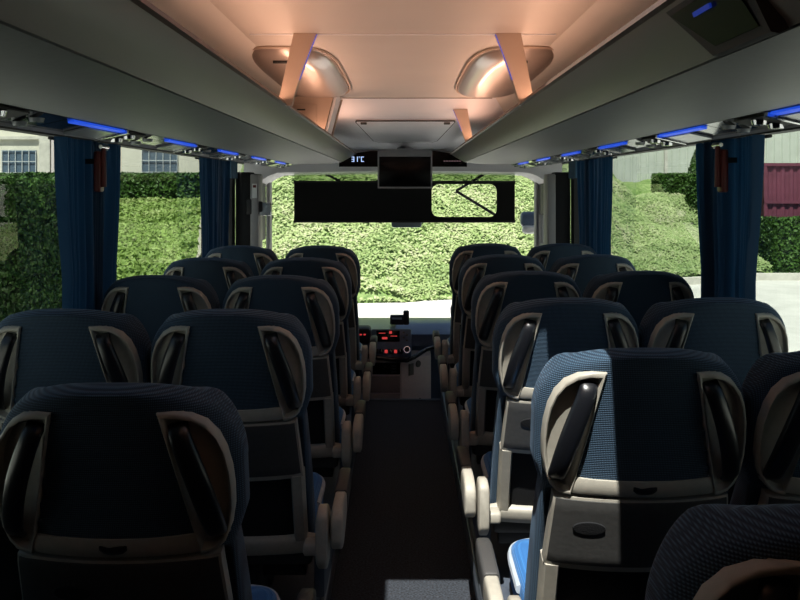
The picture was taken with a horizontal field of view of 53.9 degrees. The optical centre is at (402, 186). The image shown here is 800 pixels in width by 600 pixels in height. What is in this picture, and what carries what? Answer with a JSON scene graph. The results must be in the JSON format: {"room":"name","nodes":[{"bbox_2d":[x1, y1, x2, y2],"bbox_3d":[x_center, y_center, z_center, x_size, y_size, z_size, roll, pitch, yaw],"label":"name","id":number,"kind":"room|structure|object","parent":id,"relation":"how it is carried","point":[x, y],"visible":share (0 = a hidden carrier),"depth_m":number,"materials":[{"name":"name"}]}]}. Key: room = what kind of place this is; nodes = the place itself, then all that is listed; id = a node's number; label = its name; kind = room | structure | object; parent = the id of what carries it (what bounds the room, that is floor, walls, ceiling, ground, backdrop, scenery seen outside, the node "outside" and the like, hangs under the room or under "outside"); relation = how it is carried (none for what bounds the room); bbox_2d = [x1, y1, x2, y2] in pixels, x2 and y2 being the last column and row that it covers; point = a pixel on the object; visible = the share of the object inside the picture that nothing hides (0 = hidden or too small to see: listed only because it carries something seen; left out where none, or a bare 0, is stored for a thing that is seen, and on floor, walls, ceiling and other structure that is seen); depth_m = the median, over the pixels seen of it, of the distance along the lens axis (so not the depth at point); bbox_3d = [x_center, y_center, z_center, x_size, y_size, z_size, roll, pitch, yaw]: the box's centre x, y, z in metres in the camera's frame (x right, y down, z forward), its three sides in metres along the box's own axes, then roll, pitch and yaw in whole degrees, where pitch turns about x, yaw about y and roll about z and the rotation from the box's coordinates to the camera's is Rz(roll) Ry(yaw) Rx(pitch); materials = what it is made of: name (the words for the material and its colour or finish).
{"room":"vehicle interior","nodes":[
{"label":"vehicle interior","id":0,"kind":"room"},
{"bbox_2d":[0,138,233,599],"bbox_3d":[-1.335,0.690,2.815,0.070,2.540,8.370,0,0,0],"label":"wall","id":1,"kind":"structure","parent":0,"point":[10,589],"depth_m":2.60,"materials":[{"name":"grey plastic"}]},
{"bbox_2d":[0,126,82,428],"bbox_3d":[-1.323,0.287,2.130,0.054,0.985,2.120,0,0,0],"label":"window","id":2,"kind":"structure","parent":1,"relation":"in","point":[4,128],"depth_m":2.76,"materials":[{"name":"glass"}]},
{"bbox_2d":[48,136,120,309],"bbox_3d":[-1.256,0.287,3.195,0.068,0.945,0.676,0,0,0],"label":"curtain","id":3,"kind":"object","parent":1,"relation":"hanging from","point":[87,219],"visible":0.65,"depth_m":3.11,"materials":[{"name":"blue fabric"}]},
{"bbox_2d":[94,140,208,157],"bbox_3d":[-1.323,0.287,4.325,0.054,0.985,2.030,0,0,0],"label":"window","id":4,"kind":"structure","parent":1,"relation":"in","point":[121,145],"depth_m":4.12,"materials":[{"name":"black glass"}]},
{"bbox_2d":[21,410,350,599],"bbox_3d":[-0.786,1.450,2.125,1.028,0.100,6.850,0,0,0],"label":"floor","id":5,"kind":"structure","parent":1,"relation":"attached to","point":[288,587],"depth_m":2.81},
{"bbox_2d":[0,309,151,548],"bbox_3d":[-0.981,0.872,2.568,0.479,1.045,0.718,0,0,0],"label":"seat","id":6,"kind":"object","parent":5,"relation":"on","point":[39,347],"visible":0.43,"depth_m":2.24,"materials":[{"name":"blue fabric"}]},
{"bbox_2d":[0,382,315,599],"bbox_3d":[-0.493,0.886,1.768,0.572,1.045,0.722,0,0,0],"label":"seat","id":7,"kind":"object","parent":5,"relation":"on","point":[124,490],"visible":1,"depth_m":1.46,"materials":[{"name":"blue fabric"}]},
{"bbox_2d":[251,586,276,599],"bbox_3d":[-0.541,1.109,1.905,0.444,0.129,0.410,0,0,0],"label":"cushion","id":8,"kind":"object","parent":7,"relation":"on","point":[258,592],"depth_m":2.03,"materials":[{"name":"blue fabric"}]},
{"bbox_2d":[101,275,220,343],"bbox_3d":[-0.981,0.872,3.438,0.479,1.045,0.718,0,0,0],"label":"seat","id":9,"kind":"object","parent":5,"relation":"on","point":[152,299],"visible":0.27,"depth_m":3.11,"materials":[{"name":"blue fabric"}]},
{"bbox_2d":[163,257,253,308],"bbox_3d":[-0.981,0.872,4.218,0.479,1.045,0.718,0,0,0],"label":"seat","id":10,"kind":"object","parent":5,"relation":"on","point":[221,273],"visible":0.26,"depth_m":3.88,"materials":[{"name":"blue fabric"}]},
{"bbox_2d":[205,245,277,275],"bbox_3d":[-0.981,0.872,5.018,0.479,1.045,0.718,0,0,0],"label":"seat","id":11,"kind":"object","parent":5,"relation":"on","point":[256,258],"visible":0.23,"depth_m":4.68,"materials":[{"name":"blue fabric"}]},
{"bbox_2d":[150,309,351,596],"bbox_3d":[-0.458,0.872,2.567,0.572,1.045,0.722,0,0,0],"label":"seat","id":12,"kind":"object","parent":5,"relation":"on","point":[262,360],"visible":0.7,"depth_m":2.29,"materials":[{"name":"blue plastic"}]},
{"bbox_2d":[313,472,322,518],"bbox_3d":[-0.506,1.095,2.705,0.444,0.129,0.410,0,0,0],"label":"cushion","id":13,"kind":"object","parent":12,"relation":"on","point":[318,479],"depth_m":2.71,"materials":[{"name":"blue fabric"}]},
{"bbox_2d":[222,275,365,476],"bbox_3d":[-0.448,0.872,3.438,0.572,1.045,0.722,0,0,0],"label":"seat","id":14,"kind":"object","parent":5,"relation":"on","point":[313,301],"visible":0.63,"depth_m":3.16,"materials":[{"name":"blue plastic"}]},
{"bbox_2d":[339,407,342,442],"bbox_3d":[-0.496,1.095,3.575,0.444,0.129,0.410,0,0,0],"label":"cushion","id":15,"kind":"object","parent":14,"relation":"on","point":[340,409],"depth_m":3.52,"materials":[{"name":"blue fabric"}]},
{"bbox_2d":[260,257,372,429],"bbox_3d":[-0.448,0.872,4.218,0.572,1.045,0.722,0,0,0],"label":"seat","id":16,"kind":"object","parent":5,"relation":"on","point":[350,390],"visible":0.41,"depth_m":3.95,"materials":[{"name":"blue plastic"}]},
{"bbox_2d":[285,245,377,385],"bbox_3d":[-0.448,0.872,5.018,0.572,1.045,0.722,0,0,0],"label":"seat","id":17,"kind":"object","parent":5,"relation":"on","point":[346,256],"visible":0.3,"depth_m":4.76,"materials":[{"name":"blue fabric"}]},
{"bbox_2d":[195,157,229,256],"bbox_3d":[-1.256,0.287,5.280,0.068,0.945,0.811,0,0,0],"label":"curtain","id":18,"kind":"object","parent":1,"relation":"hanging from","point":[214,174],"visible":0.64,"depth_m":5.26,"materials":[{"name":"blue fabric"}]},
{"bbox_2d":[217,159,231,245],"bbox_3d":[-1.323,0.287,5.720,0.054,0.985,0.520,0,0,0],"label":"window","id":19,"kind":"structure","parent":1,"relation":"in","point":[230,201],"depth_m":5.97,"materials":[{"name":"black plastic"}]},
{"bbox_2d":[228,160,237,177],"bbox_3d":[-1.265,-0.130,5.855,0.020,0.130,0.230,0,0,0],"label":"roller blind","id":20,"kind":"object","parent":19,"relation":"attached to","point":[233,164],"visible":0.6,"depth_m":5.83,"materials":[{"name":"blue fabric"}]},
{"bbox_2d":[236,172,253,245],"bbox_3d":[-1.231,0.892,6.140,0.118,2.015,0.160,0,0,0],"label":"trim","id":21,"kind":"structure","parent":1,"relation":"attached to","point":[243,180],"depth_m":6.06,"materials":[{"name":"black plastic"}]},
{"bbox_2d":[250,174,261,246],"bbox_3d":[-1.137,0.550,6.110,0.065,1.300,0.180,0,0,0],"label":"trim","id":22,"kind":"structure","parent":1,"relation":"attached to","point":[255,219],"depth_m":6.02,"materials":[{"name":"grey plastic"}]},
{"bbox_2d":[246,199,271,215],"bbox_3d":[-1.109,0.155,6.057,0.192,0.130,0.061,0,0,-16],"label":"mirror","id":23,"kind":"object","parent":1,"relation":"attached to","point":[265,209],"visible":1,"depth_m":6.05,"materials":[{"name":"black plastic"}]},
{"bbox_2d":[321,452,355,599],"bbox_3d":[-0.271,1.446,2.127,0.012,0.107,6.854,0,0,0],"label":"trim","id":24,"kind":"structure","parent":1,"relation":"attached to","point":[327,596],"depth_m":2.95,"materials":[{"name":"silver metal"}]},
{"bbox_2d":[369,399,440,400],"bbox_3d":[0.000,1.697,5.541,2.600,0.406,0.042,0,0,0],"label":"trim","id":25,"kind":"structure","parent":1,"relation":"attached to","point":[370,399],"depth_m":5.52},
{"bbox_2d":[147,0,658,112],"bbox_3d":[0.000,-0.435,2.500,2.540,0.230,7.600,0,0,0],"label":"ceiling","id":26,"kind":"structure","parent":0,"point":[375,66],"depth_m":2.47,"materials":[{"name":"white plastic"}]},
{"bbox_2d":[252,46,350,97],"bbox_3d":[-0.430,-0.479,3.500,0.356,0.045,1.432,0,0,0],"label":"pod","id":27,"kind":"object","parent":26,"relation":"attached to","point":[323,76],"visible":0.7,"depth_m":3.17,"materials":[{"name":"white plastic"}]},
{"bbox_2d":[250,34,555,34],"bbox_3d":[0.000,-0.498,2.570,1.000,0.005,0.008,0,0,0],"label":"trim","id":28,"kind":"structure","parent":26,"relation":"attached to","point":[250,34],"depth_m":2.57,"materials":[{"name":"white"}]},
{"bbox_2d":[341,98,491,98],"bbox_3d":[0.000,-0.499,4.418,1.000,0.004,0.015,0,0,0],"label":"trim","id":29,"kind":"structure","parent":26,"relation":"attached to","point":[341,98],"depth_m":4.42,"materials":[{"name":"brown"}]},
{"bbox_2d":[455,46,553,97],"bbox_3d":[0.430,-0.479,3.500,0.356,0.045,1.432,0,0,0],"label":"lamp","id":30,"kind":"object","parent":26,"relation":"attached to","point":[485,74],"visible":0.73,"depth_m":3.19,"materials":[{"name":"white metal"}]},
{"bbox_2d":[330,401,475,599],"bbox_3d":[0.000,1.530,2.125,2.720,0.060,6.850,0,0,0],"label":"floor","id":31,"kind":"structure","parent":0,"point":[404,539],"depth_m":3.59,"materials":[{"name":"grey carpet"}]},
{"bbox_2d":[244,163,561,184],"bbox_3d":[0.000,-0.157,6.669,2.600,0.486,0.501,0,0,0],"label":"wall","id":32,"kind":"structure","parent":0,"point":[269,174],"depth_m":6.54,"materials":[{"name":"white plastic"}]},
{"bbox_2d":[0,0,355,163],"bbox_3d":[-0.820,-0.222,2.550,0.885,0.120,7.660,0,0,0],"label":"luggage rack","id":33,"kind":"object","parent":32,"relation":"attached to","point":[124,64],"visible":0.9,"depth_m":1.42,"materials":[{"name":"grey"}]},
{"bbox_2d":[0,103,69,129],"bbox_3d":[-0.913,-0.165,1.571,0.166,0.052,0.801,0,0,0],"label":"overhead console","id":34,"kind":"object","parent":33,"relation":"attached to","point":[10,116],"visible":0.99,"depth_m":1.83,"materials":[{"name":"black plastic"}]},
{"bbox_2d":[85,145,108,191],"bbox_3d":[-1.200,-0.074,3.086,0.080,0.187,0.072,0,0,0],"label":"hammer","id":35,"kind":"object","parent":33,"relation":"hanging from","point":[99,161],"visible":1,"depth_m":3.06,"materials":[{"name":"red plastic"}]},
{"bbox_2d":[31,118,165,146],"bbox_3d":[-0.913,-0.165,2.376,0.166,0.052,0.801,0,0,0],"label":"overhead console","id":36,"kind":"object","parent":33,"relation":"attached to","point":[72,127],"visible":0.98,"depth_m":2.24,"materials":[{"name":"black plastic"}]},
{"bbox_2d":[139,138,218,155],"bbox_3d":[-0.913,-0.165,3.180,0.166,0.052,0.801,0,0,0],"label":"overhead console","id":37,"kind":"object","parent":33,"relation":"attached to","point":[172,145],"visible":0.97,"depth_m":3.06,"materials":[{"name":"black plastic"}]},
{"bbox_2d":[198,149,251,160],"bbox_3d":[-0.913,-0.165,3.986,0.166,0.052,0.801,0,0,0],"label":"overhead console","id":38,"kind":"object","parent":33,"relation":"attached to","point":[220,154],"visible":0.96,"depth_m":3.87,"materials":[{"name":"black plastic"}]},
{"bbox_2d":[236,156,275,164],"bbox_3d":[-0.913,-0.165,4.790,0.166,0.052,0.801,0,0,0],"label":"overhead console","id":39,"kind":"object","parent":33,"relation":"attached to","point":[255,160],"visible":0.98,"depth_m":4.69,"materials":[{"name":"black plastic"}]},
{"bbox_2d":[262,161,292,167],"bbox_3d":[-0.913,-0.165,5.596,0.166,0.052,0.801,0,0,0],"label":"overhead console","id":40,"kind":"object","parent":33,"relation":"attached to","point":[277,164],"visible":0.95,"depth_m":5.51,"materials":[{"name":"black plastic"}]},
{"bbox_2d":[279,33,316,105],"bbox_3d":[-0.343,-0.383,2.569,0.129,0.235,0.032,0,0,0],"label":"bracket","id":41,"kind":"object","parent":33,"relation":"attached to","point":[302,44],"visible":0.97,"depth_m":2.56,"materials":[{"name":"beige plastic"}]},
{"bbox_2d":[293,96,341,135],"bbox_3d":[-0.519,-0.387,4.257,0.362,0.210,0.296,0,0,0],"label":"box","id":42,"kind":"object","parent":33,"relation":"on","point":[324,112],"visible":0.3,"depth_m":4.12,"materials":[{"name":"beige plastic"}]},
{"bbox_2d":[262,183,265,239],"bbox_3d":[-1.200,0.200,6.610,0.040,0.500,0.390,0,0,0],"label":"side window","id":43,"kind":"structure","parent":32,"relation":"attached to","point":[263,184],"depth_m":6.68,"materials":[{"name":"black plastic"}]},
{"bbox_2d":[266,182,271,249],"bbox_3d":[-1.177,0.620,6.920,0.035,1.560,0.120,0,0,0],"label":"trim","id":44,"kind":"structure","parent":32,"relation":"attached to","point":[269,185],"depth_m":6.86,"materials":[{"name":"grey plastic"}]},
{"bbox_2d":[293,172,514,222],"bbox_3d":[0.013,0.082,6.722,1.895,0.444,0.016,0,0,0],"label":"blind","id":45,"kind":"object","parent":32,"relation":"attached to","point":[318,197],"visible":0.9,"depth_m":6.72,"materials":[{"name":"black fabric"}]},
{"bbox_2d":[534,182,539,246],"bbox_3d":[1.177,0.620,6.920,0.035,1.560,0.120,0,0,0],"label":"trim","id":46,"kind":"structure","parent":32,"relation":"attached to","point":[536,185],"depth_m":6.86,"materials":[{"name":"grey plastic"}]},
{"bbox_2d":[539,183,543,245],"bbox_3d":[1.200,0.505,6.650,0.030,1.190,0.400,0,0,0],"label":"door","id":47,"kind":"structure","parent":32,"relation":"in","point":[541,186],"depth_m":6.79,"materials":[{"name":"black plastic"}]},
{"bbox_2d":[450,0,799,163],"bbox_3d":[0.820,-0.222,2.550,0.885,0.120,7.660,0,0,0],"label":"luggage rack","id":48,"kind":"object","parent":32,"relation":"attached to","point":[649,77],"visible":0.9,"depth_m":1.56,"materials":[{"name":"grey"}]},
{"bbox_2d":[453,109,471,142],"bbox_3d":[0.359,-0.365,4.719,0.121,0.200,0.032,0,0,0],"label":"bracket","id":49,"kind":"object","parent":48,"relation":"attached to","point":[462,116],"visible":0.93,"depth_m":4.71,"materials":[{"name":"beige plastic"}]},
{"bbox_2d":[495,33,531,105],"bbox_3d":[0.363,-0.383,2.569,0.129,0.235,0.032,0,0,0],"label":"bracket","id":50,"kind":"object","parent":48,"relation":"attached to","point":[511,46],"visible":0.93,"depth_m":2.56,"materials":[{"name":"beige plastic"}]},
{"bbox_2d":[527,157,564,165],"bbox_3d":[0.913,-0.165,4.908,0.166,0.052,0.776,0,0,0],"label":"overhead console","id":51,"kind":"object","parent":48,"relation":"attached to","point":[547,160],"visible":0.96,"depth_m":4.84,"materials":[{"name":"black plastic"}]},
{"bbox_2d":[549,151,598,161],"bbox_3d":[0.913,-0.165,4.128,0.166,0.052,0.776,0,0,0],"label":"overhead console","id":52,"kind":"object","parent":48,"relation":"attached to","point":[575,155],"visible":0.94,"depth_m":4.04,"materials":[{"name":"black plastic"}]},
{"bbox_2d":[578,141,650,156],"bbox_3d":[0.913,-0.165,3.348,0.166,0.052,0.776,0,0,0],"label":"overhead console","id":53,"kind":"object","parent":48,"relation":"attached to","point":[621,147],"visible":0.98,"depth_m":3.24,"materials":[{"name":"black plastic"}]},
{"bbox_2d":[626,124,739,148],"bbox_3d":[0.913,-0.165,2.568,0.166,0.052,0.776,0,0,0],"label":"overhead console","id":54,"kind":"object","parent":48,"relation":"attached to","point":[699,133],"visible":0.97,"depth_m":2.44,"materials":[{"name":"black plastic"}]},
{"bbox_2d":[711,142,736,191],"bbox_3d":[1.200,-0.074,2.936,0.080,0.187,0.072,0,0,0],"label":"hammer","id":55,"kind":"object","parent":48,"relation":"hanging from","point":[722,159],"visible":1,"depth_m":2.92,"materials":[{"name":"red plastic"}]},
{"bbox_2d":[666,0,788,56],"bbox_3d":[0.404,-0.213,1.010,0.048,0.086,0.280,0,0,0],"label":"folding screen","id":56,"kind":"object","parent":48,"relation":"attached to","point":[722,27],"visible":1,"depth_m":0.96,"materials":[{"name":"black plastic"}]},
{"bbox_2d":[704,104,799,135],"bbox_3d":[0.913,-0.165,1.788,0.166,0.052,0.776,0,0,0],"label":"overhead console","id":57,"kind":"object","parent":48,"relation":"attached to","point":[786,117],"visible":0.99,"depth_m":1.89,"materials":[{"name":"black plastic"}]},
{"bbox_2d":[333,98,503,152],"bbox_3d":[0.000,-0.375,5.490,1.240,0.350,2.140,0,0,0],"label":"ceiling","id":58,"kind":"structure","parent":0,"point":[481,112],"depth_m":4.94,"materials":[{"name":"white plastic"}]},
{"bbox_2d":[339,151,466,166],"bbox_3d":[0.000,-0.230,6.418,1.040,0.130,0.043,0,0,0],"label":"display strip","id":59,"kind":"object","parent":58,"relation":"attached to","point":[368,158],"visible":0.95,"depth_m":6.40,"materials":[{"name":"black plastic"}]},
{"bbox_2d":[378,148,431,187],"bbox_3d":[0.015,-0.146,6.213,0.420,0.313,0.334,0,0,0],"label":"monitor","id":60,"kind":"object","parent":58,"relation":"hanging from","point":[401,167],"visible":1,"depth_m":6.04,"materials":[{"name":"grey plastic"}]},
{"bbox_2d":[355,120,454,142],"bbox_3d":[0.015,-0.387,5.555,0.650,0.092,1.000,0,0,0],"label":"flap","id":61,"kind":"object","parent":58,"relation":"attached to","point":[381,131],"visible":1,"depth_m":5.40,"materials":[{"name":"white plastic"}]},
{"bbox_2d":[572,138,722,242],"bbox_3d":[1.335,0.690,2.815,0.070,2.540,8.370,0,0,0],"label":"wall","id":62,"kind":"structure","parent":0,"point":[721,138],"depth_m":6.00,"materials":[{"name":"grey plastic"}]},
{"bbox_2d":[444,392,511,587],"bbox_3d":[0.786,1.450,2.125,1.028,0.100,6.850,0,0,0],"label":"floor","id":63,"kind":"structure","parent":62,"relation":"attached to","point":[500,549],"depth_m":3.07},
{"bbox_2d":[440,386,482,599],"bbox_3d":[0.271,1.446,2.127,0.012,0.107,6.854,0,0,0],"label":"trim","id":64,"kind":"structure","parent":63,"relation":"attached to","point":[465,520],"depth_m":3.38,"materials":[{"name":"silver metal"}]},
{"bbox_2d":[432,243,520,382],"bbox_3d":[0.481,0.872,5.197,0.572,1.045,0.722,0,0,0],"label":"seat","id":65,"kind":"object","parent":63,"relation":"on","point":[450,347],"visible":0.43,"depth_m":4.94,"materials":[{"name":"blue fabric"}]},
{"bbox_2d":[438,254,545,409],"bbox_3d":[0.481,0.872,4.397,0.572,1.045,0.722,0,0,0],"label":"seat","id":66,"kind":"object","parent":63,"relation":"on","point":[472,270],"visible":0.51,"depth_m":4.13,"materials":[{"name":"blue fabric"}]},
{"bbox_2d":[445,271,581,463],"bbox_3d":[0.481,0.872,3.598,0.572,1.045,0.722,0,0,0],"label":"seat","id":67,"kind":"object","parent":63,"relation":"on","point":[474,427],"visible":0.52,"depth_m":3.33,"materials":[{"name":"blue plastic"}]},
{"bbox_2d":[467,398,470,431],"bbox_3d":[0.529,1.095,3.735,0.444,0.129,0.410,0,0,0],"label":"cushion","id":68,"kind":"object","parent":67,"relation":"on","point":[469,400],"depth_m":3.69,"materials":[{"name":"blue fabric"}]},
{"bbox_2d":[457,297,639,542],"bbox_3d":[0.481,0.872,2.797,0.572,1.045,0.722,0,0,0],"label":"seat","id":69,"kind":"object","parent":63,"relation":"on","point":[527,334],"visible":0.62,"depth_m":2.52,"materials":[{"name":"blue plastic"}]},
{"bbox_2d":[483,451,491,503],"bbox_3d":[0.529,1.095,2.935,0.444,0.129,0.410,0,0,0],"label":"cushion","id":70,"kind":"object","parent":69,"relation":"on","point":[487,457],"depth_m":2.93,"materials":[{"name":"blue fabric"}]},
{"bbox_2d":[527,243,595,270],"bbox_3d":[1.005,0.872,5.198,0.479,1.045,0.718,0,0,0],"label":"seat","id":71,"kind":"object","parent":63,"relation":"on","point":[547,254],"visible":0.2,"depth_m":4.86,"materials":[{"name":"blue fabric"}]},
{"bbox_2d":[550,254,635,296],"bbox_3d":[1.005,0.872,4.398,0.479,1.045,0.718,0,0,0],"label":"seat","id":72,"kind":"object","parent":63,"relation":"on","point":[581,268],"visible":0.2,"depth_m":4.06,"materials":[{"name":"blue fabric"}]},
{"bbox_2d":[476,348,745,599],"bbox_3d":[0.481,0.872,2.018,0.572,1.045,0.722,0,0,0],"label":"seat","id":73,"kind":"object","parent":63,"relation":"on","point":[624,442],"visible":0.95,"depth_m":1.72,"materials":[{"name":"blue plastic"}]},
{"bbox_2d":[510,539,528,599],"bbox_3d":[0.529,1.095,2.155,0.444,0.129,0.410,0,0,0],"label":"cushion","id":74,"kind":"object","parent":73,"relation":"on","point":[518,549],"depth_m":2.18,"materials":[{"name":"blue fabric"}]},
{"bbox_2d":[583,271,693,328],"bbox_3d":[1.005,0.872,3.598,0.479,1.045,0.718,0,0,0],"label":"seat","id":75,"kind":"object","parent":63,"relation":"on","point":[637,291],"visible":0.22,"depth_m":3.26,"materials":[{"name":"blue fabric"}]},
{"bbox_2d":[638,297,788,503],"bbox_3d":[1.005,0.872,2.798,0.479,1.045,0.718,0,0,0],"label":"seat","id":76,"kind":"object","parent":63,"relation":"on","point":[740,331],"visible":0.3,"depth_m":2.47,"materials":[{"name":"blue fabric"}]},
{"bbox_2d":[645,504,799,599],"bbox_3d":[0.481,0.872,1.167,0.572,1.045,0.722,0,0,0],"label":"seat","id":77,"kind":"object","parent":63,"relation":"on","point":[711,551],"visible":1,"depth_m":0.86,"materials":[{"name":"blue fabric"}]},
{"bbox_2d":[730,351,799,504],"bbox_3d":[1.005,0.872,2.018,0.479,1.045,0.718,0,0,0],"label":"seat","id":78,"kind":"object","parent":63,"relation":"on","point":[769,473],"visible":0.55,"depth_m":1.73,"materials":[{"name":"blue fabric"}]},
{"bbox_2d":[520,212,543,233],"bbox_3d":[1.284,0.321,7.214,0.230,0.218,0.474,0,0,-43],"label":"mirror","id":79,"kind":"object","parent":62,"relation":"attached to","point":[526,218],"visible":0.45,"depth_m":7.24,"materials":[{"name":"white paint"}]},
{"bbox_2d":[544,174,555,244],"bbox_3d":[1.137,0.550,6.110,0.065,1.300,0.180,0,0,0],"label":"trim","id":80,"kind":"structure","parent":62,"relation":"attached to","point":[549,179],"depth_m":6.02,"materials":[{"name":"grey plastic"}]},
{"bbox_2d":[552,172,569,242],"bbox_3d":[1.231,0.892,6.140,0.118,2.015,0.160,0,0,0],"label":"trim","id":81,"kind":"structure","parent":62,"relation":"attached to","point":[562,180],"depth_m":6.06,"materials":[{"name":"black plastic"}]},
{"bbox_2d":[574,159,588,243],"bbox_3d":[1.323,0.287,5.720,0.054,0.985,0.520,0,0,0],"label":"window","id":82,"kind":"structure","parent":62,"relation":"in","point":[576,215],"depth_m":5.97,"materials":[{"name":"black plastic"}]},
{"bbox_2d":[568,160,577,177],"bbox_3d":[1.265,-0.130,5.855,0.020,0.130,0.230,0,0,0],"label":"roller blind","id":83,"kind":"object","parent":82,"relation":"attached to","point":[572,165],"visible":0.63,"depth_m":5.83,"materials":[{"name":"blue fabric"}]},
{"bbox_2d":[577,156,617,254],"bbox_3d":[1.256,0.287,5.225,0.068,0.945,0.988,0,0,0],"label":"curtain","id":84,"kind":"object","parent":62,"relation":"hanging from","point":[594,176],"visible":0.67,"depth_m":5.14,"materials":[{"name":"blue fabric"}]},
{"bbox_2d":[594,140,711,158],"bbox_3d":[1.323,0.287,4.325,0.054,0.985,2.030,0,0,0],"label":"window","id":85,"kind":"structure","parent":62,"relation":"in","point":[695,143],"depth_m":4.02,"materials":[{"name":"black glass"}]},
{"bbox_2d":[696,134,771,299],"bbox_3d":[1.256,0.287,3.070,0.068,0.945,0.645,0,0,0],"label":"curtain","id":86,"kind":"object","parent":62,"relation":"hanging from","point":[728,222],"visible":0.6,"depth_m":3.01,"materials":[{"name":"blue fabric"}]},
{"bbox_2d":[723,127,799,139],"bbox_3d":[1.323,0.287,2.130,0.054,0.985,2.120,0,0,0],"label":"window","id":87,"kind":"structure","parent":62,"relation":"in","point":[794,129],"depth_m":2.77,"materials":[{"name":"black glass"}]},
{"bbox_3d":[0.000,-0.430,6.675,2.680,0.300,0.750,0,0,0],"label":"ceiling","id":88,"kind":"structure","parent":0,"visible":0},
{"bbox_2d":[456,184,495,215],"bbox_3d":[0.674,-0.083,7.135,0.390,0.720,0.195,0,0,0],"label":"wiper","id":89,"kind":"object","parent":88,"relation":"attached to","point":[464,185],"visible":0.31,"depth_m":7.21,"materials":[{"name":"black plastic"}]},
{"bbox_3d":[0.000,1.930,6.300,2.600,0.060,1.500,0,0,0],"label":"floor","id":90,"kind":"structure","parent":0,"visible":0},
{"bbox_2d":[368,350,430,398],"bbox_3d":[-0.025,1.613,6.179,0.490,0.575,0.401,0,0,0],"label":"console","id":91,"kind":"object","parent":90,"relation":"on","point":[412,379],"visible":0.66,"depth_m":6.00,"materials":[{"name":"beige plastic"}]},
{"bbox_2d":[359,318,450,398],"bbox_3d":[0.000,1.480,6.439,2.300,0.800,0.981,0,0,0],"label":"dashboard","id":92,"kind":"object","parent":90,"relation":"on","point":[396,343],"visible":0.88,"depth_m":6.31,"materials":[{"name":"black plastic"}]},
{"bbox_2d":[390,310,408,324],"bbox_3d":[-0.028,1.056,6.372,0.155,0.112,0.075,0,0,0],"label":"card terminal","id":93,"kind":"object","parent":92,"relation":"on","point":[403,319],"visible":1,"depth_m":6.34,"materials":[{"name":"black plastic"}]},
{"label":"outside","id":94,"kind":"structure","parent":0,"visible":0},
{"bbox_2d":[358,272,799,351],"bbox_3d":[0.000,2.750,20.000,120.000,0.001,100.000,0,0,0],"label":"ground","id":95,"kind":"structure","parent":94,"point":[783,296],"depth_m":18.11,"materials":[{"name":"grey concrete"}]},
{"bbox_2d":[0,174,61,321],"bbox_3d":[-5.235,1.314,8.947,1.640,2.981,5.451,0,0,0],"label":"hedge","id":96,"kind":"object","parent":95,"relation":"on","point":[30,263],"visible":0.35,"depth_m":9.49,"materials":[{"name":"green plant"}]},
{"bbox_2d":[0,130,242,256],"bbox_3d":[-13.800,-1.625,31.925,16.400,8.750,6.150,0,0,0],"label":"building","id":97,"kind":"structure","parent":95,"relation":"on","point":[19,152],"depth_m":28.98,"materials":[{"name":"paint"}]},
{"bbox_2d":[613,131,799,181],"bbox_3d":[19.040,-1.750,35.450,22.080,9.000,5.100,0,0,0],"label":"building","id":98,"kind":"structure","parent":95,"relation":"on","point":[783,147],"depth_m":33.00,"materials":[{"name":"concrete"}]},
{"bbox_2d":[682,273,799,284],"bbox_3d":[11.637,2.650,22.344,21.130,0.200,2.449,0,0,-11],"label":"kerb","id":99,"kind":"object","parent":95,"relation":"on","point":[696,280],"visible":0.17,"depth_m":23.15,"materials":[{"name":"concrete"}]},
{"bbox_2d":[757,216,799,272],"bbox_3d":[16.625,1.774,24.538,10.921,1.833,1.524,0,0,0],"label":"hedge","id":100,"kind":"object","parent":95,"relation":"on","point":[779,237],"visible":0.76,"depth_m":23.96,"materials":[{"name":"green plant"}]},
{"bbox_2d":[761,163,799,217],"bbox_3d":[16.060,0.975,27.370,8.120,3.550,2.460,0,0,0],"label":"shipping container","id":101,"kind":"object","parent":95,"relation":"on","point":[781,181],"visible":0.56,"depth_m":26.21,"materials":[{"name":"red metal"}]},
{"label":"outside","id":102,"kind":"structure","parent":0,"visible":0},
{"bbox_2d":[117,201,200,277],"bbox_3d":[-9.700,1.562,18.750,12.600,2.453,12.500,0,0,0],"label":"bank","id":103,"kind":"object","parent":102,"point":[162,229],"visible":0.08,"depth_m":19.30,"materials":[{"name":"green plant"}]},
{"bbox_2d":[117,197,200,279],"bbox_3d":[-7.785,1.534,18.745,8.690,2.526,12.685,0,0,0],"label":"hedge","id":104,"kind":"object","parent":103,"relation":"on","point":[189,214],"depth_m":19.90,"materials":[{"name":"green plant"}]},
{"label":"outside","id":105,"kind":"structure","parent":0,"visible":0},
{"bbox_2d":[235,164,772,302],"bbox_3d":[2.995,-0.725,24.645,20.422,7.050,9.374,0,0,-18],"label":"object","id":106,"kind":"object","parent":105,"point":[644,186],"depth_m":20.69,"materials":[{"name":"green plant"}]},
{"bbox_2d":[0,171,235,210],"bbox_3d":[-9.040,0.156,25.696,9.112,1.368,1.232,0,0,0],"label":"hedge","id":107,"kind":"object","parent":106,"relation":"on","point":[173,185],"visible":0.25,"depth_m":25.22,"materials":[{"name":"green plant"}]},
{"bbox_2d":[199,164,772,302],"bbox_3d":[3.005,0.035,23.632,19.820,5.589,7.524,0,0,-18],"label":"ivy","id":108,"kind":"object","parent":106,"relation":"on","point":[671,234],"visible":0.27,"depth_m":21.77,"materials":[{"name":"green plant"}]},
{"bbox_2d":[651,172,687,196],"bbox_3d":[10.869,0.399,29.875,2.796,1.987,1.189,0,0,0],"label":"hedge","id":109,"kind":"object","parent":106,"relation":"on","point":[672,182],"visible":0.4,"depth_m":29.43,"materials":[{"name":"green plant"}]},
{"bbox_2d":[685,149,697,213],"bbox_3d":[10.748,0.314,28.607,1.011,3.573,0.988,0,0,0],"label":"cypress","id":110,"kind":"object","parent":106,"relation":"on","point":[691,189],"visible":0.34,"depth_m":28.42,"materials":[{"name":"green plant"}]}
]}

